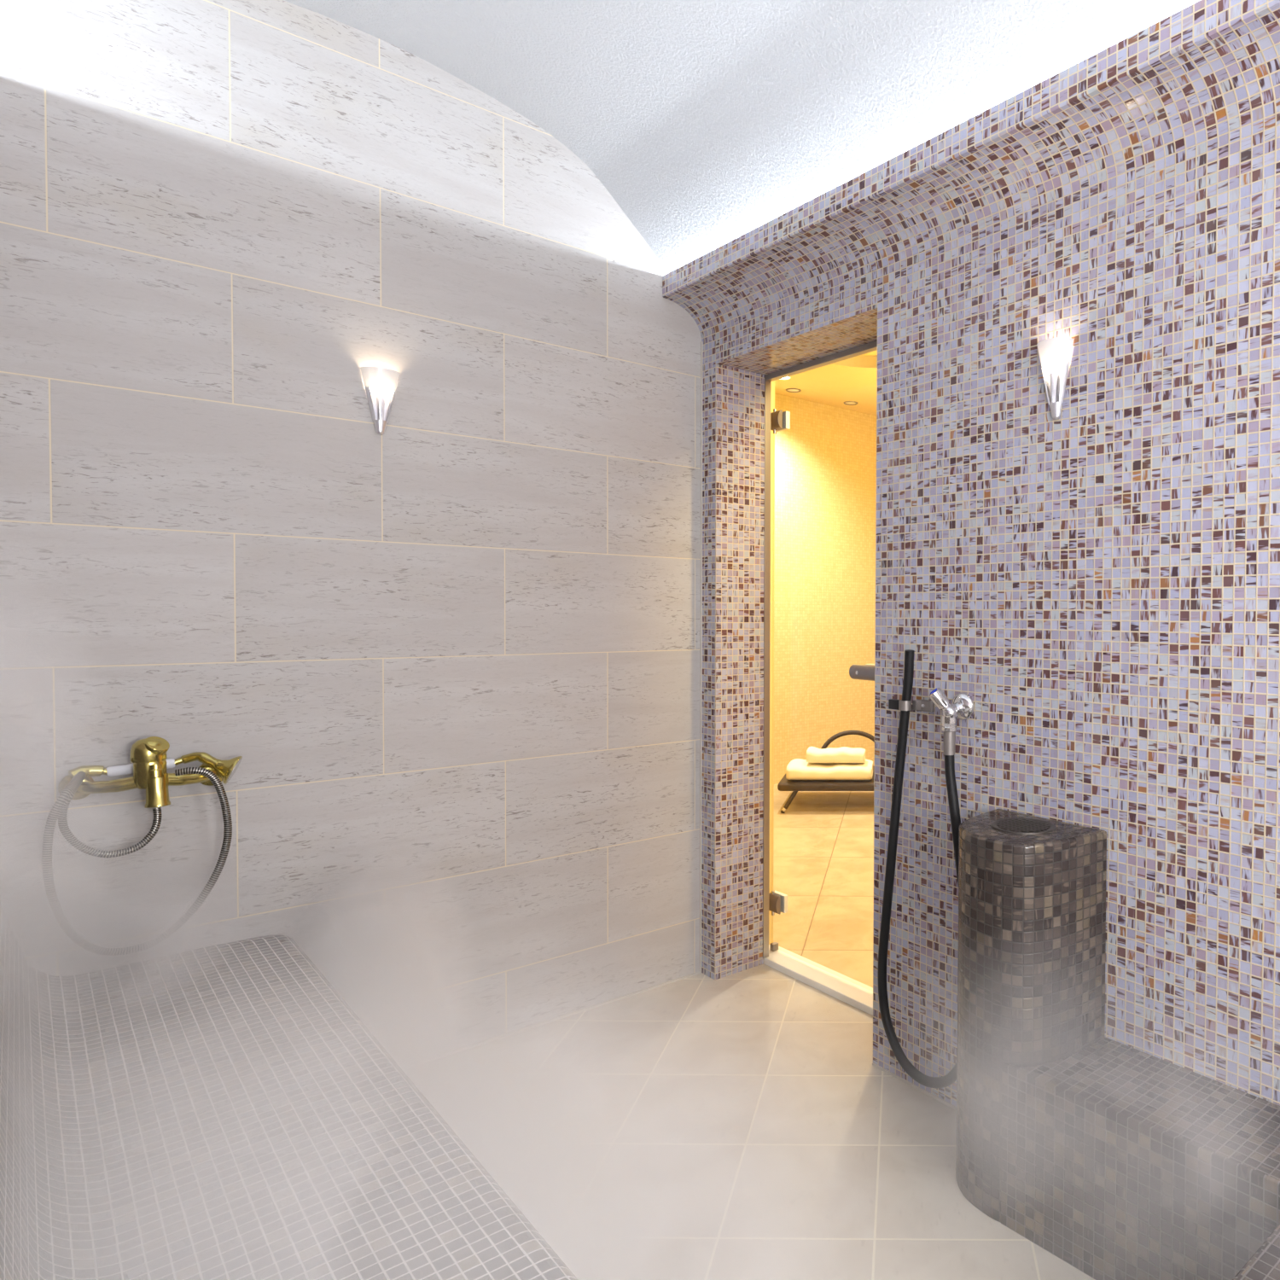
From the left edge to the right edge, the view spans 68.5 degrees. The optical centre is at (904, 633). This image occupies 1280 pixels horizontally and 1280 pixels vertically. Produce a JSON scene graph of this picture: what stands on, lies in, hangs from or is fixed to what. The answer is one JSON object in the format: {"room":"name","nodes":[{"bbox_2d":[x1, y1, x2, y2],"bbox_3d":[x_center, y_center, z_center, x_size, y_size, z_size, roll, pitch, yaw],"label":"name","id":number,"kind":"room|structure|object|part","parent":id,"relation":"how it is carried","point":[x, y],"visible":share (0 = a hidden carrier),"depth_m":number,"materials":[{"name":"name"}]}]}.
{"room":"spa","nodes":[
{"label":"spa","id":0,"kind":"room"},
{"bbox_2d":[0,0,701,1067],"bbox_3d":[-1.395,-0.214,2.181,0.001,2.700,2.120,2,2,45],"label":"wall","id":1,"kind":"structure","parent":0,"point":[449,656],"depth_m":2.18,"materials":[{"name":"stone"}]},
{"bbox_2d":[58,736,221,808],"bbox_3d":[-1.611,0.295,1.893,0.122,0.150,0.280,2,2,45],"label":"shower mixer","id":2,"kind":"object","parent":1,"relation":"attached to","point":[148,756],"visible":0.91,"depth_m":1.86,"materials":[{"name":"gold metal"}]},
{"bbox_2d":[41,751,242,955],"bbox_3d":[-1.605,0.464,1.886,0.120,0.396,0.328,2,2,45],"label":"shower","id":3,"kind":"object","parent":2,"relation":"attached to","point":[226,768],"visible":1,"depth_m":1.85,"materials":[{"name":"silver metal"}]},
{"bbox_3d":[-1.643,0.289,1.910,0.022,0.028,0.112,2,2,45],"label":"shower handle","id":4,"kind":"part","parent":3,"relation":"part of","materials":[{"name":"white ceramic"}]},
{"bbox_3d":[-1.506,0.307,1.992,0.027,0.051,0.056,0,1,-23],"label":"spray plate","id":5,"kind":"part","parent":3,"relation":"part of","materials":[{"name":"metal"}]},
{"bbox_3d":[-1.603,0.246,1.885,0.064,0.052,0.064,2,2,45],"label":"lever","id":6,"kind":"part","parent":2,"relation":"part of","materials":[{"name":"gold metal"}]},
{"bbox_2d":[144,773,170,808],"bbox_3d":[-1.584,0.334,1.881,0.048,0.072,0.043,2,2,45],"label":"outlet","id":7,"kind":"object","parent":2,"relation":"attached to","point":[156,785],"depth_m":1.87,"materials":[{"name":"gold metal"}]},
{"bbox_2d":[360,366,399,435],"bbox_3d":[-1.313,-0.580,2.228,0.048,0.160,0.087,2,2,45],"label":"wall sconce","id":8,"kind":"object","parent":1,"relation":"attached to","point":[379,382],"visible":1,"depth_m":2.23,"materials":[{"name":"white glass"}]},
{"bbox_3d":[-1.310,-0.636,2.224,0.039,0.047,0.087,2,2,45],"label":"lamp shade","id":9,"kind":"part","parent":8,"relation":"part of","materials":[{"name":"white glass"}]},
{"bbox_3d":[-1.324,-0.575,2.239,0.004,0.107,0.052,2,2,45],"label":"plate","id":10,"kind":"part","parent":8,"relation":"part of","materials":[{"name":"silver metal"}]},
{"bbox_2d":[376,394,385,420],"bbox_3d":[-1.317,-0.566,2.232,0.020,0.062,0.020,2,2,45],"label":"socket","id":11,"kind":"object","parent":8,"relation":"attached to","point":[381,398],"depth_m":2.23,"materials":[{"name":"silver metal"}]},
{"bbox_3d":[-1.312,-0.619,2.226,0.019,0.018,0.042,2,2,45],"label":"bulb","id":12,"kind":"part","parent":8,"relation":"part of","materials":[{"name":"white glass"}]},
{"bbox_2d":[401,971,700,1070],"bbox_3d":[-1.414,1.134,2.200,0.006,0.008,2.090,2,2,45],"label":"baseboard","id":13,"kind":"structure","parent":1,"relation":"attached to","point":[699,972],"depth_m":2.56,"materials":[{"name":"beige tile"}]},
{"bbox_2d":[283,0,1199,273],"bbox_3d":[-0.118,-1.248,0.930,3.532,0.412,1.810,2,2,45],"label":"ceiling","id":14,"kind":"structure","parent":0,"point":[706,123],"depth_m":2.12,"materials":[{"name":"white paint"}]},
{"bbox_2d":[403,964,1094,1279],"bbox_3d":[-0.098,1.171,1.034,3.552,0.001,2.300,2,2,45],"label":"floor","id":15,"kind":"structure","parent":0,"point":[743,1125],"depth_m":2.00,"materials":[{"name":"tile"}]},
{"bbox_2d":[0,902,578,1279],"bbox_3d":[-0.562,0.653,0.546,3.520,1.050,0.960,2,2,45],"label":"bench","id":16,"kind":"object","parent":15,"relation":"on","point":[222,1111],"visible":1,"depth_m":1.26,"materials":[{"name":"tile"}]},
{"bbox_2d":[955,808,1106,1222],"bbox_3d":[0.229,0.778,1.859,0.288,0.754,0.238,2,2,45],"label":"pedestal","id":17,"kind":"object","parent":15,"relation":"on","point":[1032,951],"visible":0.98,"depth_m":1.76,"materials":[{"name":"tile"}]},
{"bbox_2d":[1000,1037,1279,1279],"bbox_3d":[0.392,1.010,1.184,1.068,0.321,0.968,2,2,45],"label":"bench","id":18,"kind":"object","parent":15,"relation":"on","point":[1120,1161],"visible":1,"depth_m":1.57,"materials":[{"name":"grey tile"}]},
{"bbox_2d":[768,380,774,944],"bbox_3d":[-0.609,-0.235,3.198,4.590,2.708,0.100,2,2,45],"label":"door frame","id":19,"kind":"structure","parent":0,"point":[772,400],"depth_m":3.12,"materials":[{"name":"paint"}]},
{"bbox_2d":[764,944,872,1015],"bbox_3d":[-0.188,1.125,2.798,0.899,0.032,0.100,2,2,45],"label":"trim","id":20,"kind":"structure","parent":19,"relation":"attached to","point":[855,993],"depth_m":2.85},
{"bbox_2d":[762,340,877,958],"bbox_3d":[-0.177,0.106,2.764,0.848,2.008,0.101,2,2,45],"label":"door","id":21,"kind":"structure","parent":19,"relation":"in","point":[775,901],"depth_m":2.99,"materials":[{"name":"glass"}]},
{"bbox_3d":[-0.433,0.932,3.081,0.072,0.060,0.017,2,2,45],"label":"hinge plate","id":22,"kind":"part","parent":21,"relation":"part of","materials":[{"name":"silver metal"}]},
{"bbox_3d":[-0.422,-0.726,3.045,0.072,0.060,0.017,2,2,45],"label":"hinge plate","id":23,"kind":"part","parent":21,"relation":"part of","materials":[{"name":"silver metal"}]},
{"bbox_3d":[-0.056,0.122,2.624,0.312,0.045,0.020,2,2,45],"label":"handle","id":24,"kind":"part","parent":21,"relation":"part of","materials":[{"name":"silver metal"}]},
{"bbox_2d":[773,783,873,987],"bbox_3d":[0.726,1.099,4.574,4.590,0.001,3.725,2,2,45],"label":"floor","id":25,"kind":"structure","parent":0,"point":[823,840],"depth_m":4.03,"materials":[{"name":"tile"}]},
{"bbox_2d":[777,730,874,813],"bbox_3d":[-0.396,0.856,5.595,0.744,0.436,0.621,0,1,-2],"label":"sun lounger","id":26,"kind":"object","parent":25,"relation":"on","point":[784,784],"visible":0.52,"depth_m":5.29,"materials":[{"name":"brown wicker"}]},
{"bbox_3d":[-0.679,0.989,5.302,0.091,0.125,0.025,0,1,-15],"label":"leg","id":27,"kind":"part","parent":26,"relation":"part of","materials":[{"name":"brown wicker"}]},
{"bbox_3d":[-0.397,0.912,5.597,0.744,0.052,0.620,0,1,-2],"label":"seat","id":28,"kind":"part","parent":26,"relation":"part of","materials":[{"name":"brown wicker"}]},
{"bbox_2d":[785,758,872,779],"bbox_3d":[-0.454,0.838,5.465,0.519,0.098,0.337,0,1,-2],"label":"bath towel","id":29,"kind":"object","parent":26,"relation":"on","point":[797,769],"visible":0.88,"depth_m":5.31,"materials":[{"name":"white fabric"}]},
{"bbox_2d":[806,746,865,762],"bbox_3d":[-0.418,0.744,5.438,0.355,0.087,0.194,0,1,-2],"label":"hand towel","id":30,"kind":"object","parent":29,"relation":"on","point":[844,754],"visible":1,"depth_m":5.35,"materials":[{"name":"white fabric"}]},
{"bbox_2d":[773,393,876,784],"bbox_3d":[-0.885,-0.302,6.169,0.001,2.708,3.715,2,2,45],"label":"wall","id":31,"kind":"structure","parent":0,"point":[824,583],"depth_m":6.45,"materials":[{"name":"beige paint"}]},
{"bbox_2d":[774,349,877,415],"bbox_3d":[0.748,-1.646,4.517,4.590,0.075,3.715,2,2,45],"label":"ceiling","id":32,"kind":"structure","parent":0,"point":[834,385],"depth_m":5.93,"materials":[{"name":"paint"}]},
{"bbox_2d":[779,376,791,379],"bbox_3d":[-0.782,-1.642,5.696,0.104,0.007,0.104,2,2,45],"label":"recessed light","id":33,"kind":"object","parent":32,"relation":"in","point":[788,377],"visible":0.36,"depth_m":5.72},
{"bbox_2d":[785,388,801,392],"bbox_3d":[-0.757,-1.649,6.032,0.104,0.007,0.104,2,2,45],"label":"recessed light","id":34,"kind":"object","parent":32,"relation":"in","point":[792,390],"visible":1,"depth_m":6.03,"materials":[{"name":"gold metal"}]},
{"bbox_2d":[843,401,857,405],"bbox_3d":[-0.389,-1.654,6.387,0.104,0.007,0.104,2,2,45],"label":"recessed light","id":35,"kind":"object","parent":32,"relation":"in","point":[850,403],"visible":1,"depth_m":6.38,"materials":[{"name":"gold metal"}]},
{"bbox_2d":[832,354,877,367],"bbox_3d":[-0.191,-1.665,5.056,0.840,0.075,0.840,2,2,45],"label":"trim","id":36,"kind":"structure","parent":32,"relation":"attached to","point":[861,361],"depth_m":5.47,"materials":[{"name":"paint"}]},
{"bbox_2d":[662,0,1279,1106],"bbox_3d":[0.600,0.036,1.686,3.532,2.250,0.338,2,2,45],"label":"wall","id":37,"kind":"structure","parent":0,"point":[1100,580],"depth_m":1.88,"materials":[{"name":"tile"}]},
{"bbox_2d":[699,341,703,973],"bbox_3d":[-0.668,0.088,2.915,0.008,2.075,0.006,2,2,45],"label":"trim","id":38,"kind":"structure","parent":37,"relation":"attached to","point":[701,342],"depth_m":2.91,"materials":[{"name":"grey metal"}]},
{"bbox_2d":[888,698,934,712],"bbox_3d":[0.015,0.179,2.191,0.118,0.028,0.043,1,1,11],"label":"clip","id":39,"kind":"object","parent":37,"relation":"attached to","point":[920,705],"visible":0.96,"depth_m":2.18,"materials":[{"name":"grey metal"}]},
{"bbox_2d":[877,649,960,1087],"bbox_3d":[0.048,0.569,2.146,0.328,1.055,0.036,2,2,45],"label":"hose","id":40,"kind":"object","parent":39,"relation":"hanging from","point":[946,1080],"visible":0.77,"depth_m":2.20,"materials":[{"name":"black rubber"}]},
{"bbox_2d":[872,1062,956,1110],"bbox_3d":[0.064,1.144,2.199,0.420,0.008,0.006,2,2,45],"label":"baseboard","id":41,"kind":"structure","parent":37,"relation":"attached to","point":[893,1074],"depth_m":2.23,"materials":[{"name":"beige tile"}]},
{"bbox_2d":[929,687,974,755],"bbox_3d":[0.106,0.206,2.080,0.071,0.156,0.091,2,2,45],"label":"angle valve","id":42,"kind":"object","parent":37,"relation":"attached to","point":[962,706],"visible":1,"depth_m":2.07,"materials":[{"name":"silver metal"}]},
{"bbox_3d":[0.083,0.156,2.073,0.053,0.057,0.034,0,1,-9],"label":"knob","id":43,"kind":"part","parent":42,"relation":"part of","materials":[{"name":"silver metal"}]},
{"bbox_2d":[1037,337,1074,419],"bbox_3d":[0.316,-0.541,1.899,0.087,0.164,0.048,2,2,45],"label":"wall sconce","id":44,"kind":"object","parent":37,"relation":"attached to","point":[1055,353],"visible":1,"depth_m":1.89,"materials":[{"name":"white glass"}]},
{"bbox_3d":[0.315,-0.580,1.897,0.042,0.018,0.019,2,2,45],"label":"bulb","id":45,"kind":"part","parent":44,"relation":"part of","materials":[{"name":"white glass"}]},
{"bbox_2d":[1049,372,1058,402],"bbox_3d":[0.320,-0.525,1.903,0.020,0.062,0.020,2,2,45],"label":"socket","id":46,"kind":"object","parent":44,"relation":"attached to","point":[1053,376],"depth_m":1.90,"materials":[{"name":"silver metal"}]},
{"bbox_3d":[0.327,-0.535,1.910,0.052,0.110,0.004,2,2,45],"label":"plate","id":47,"kind":"part","parent":44,"relation":"part of","materials":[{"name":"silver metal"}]},
{"bbox_3d":[0.313,-0.597,1.895,0.087,0.051,0.039,2,2,45],"label":"lamp shade","id":48,"kind":"part","parent":44,"relation":"part of","materials":[{"name":"white glass"}]}
]}

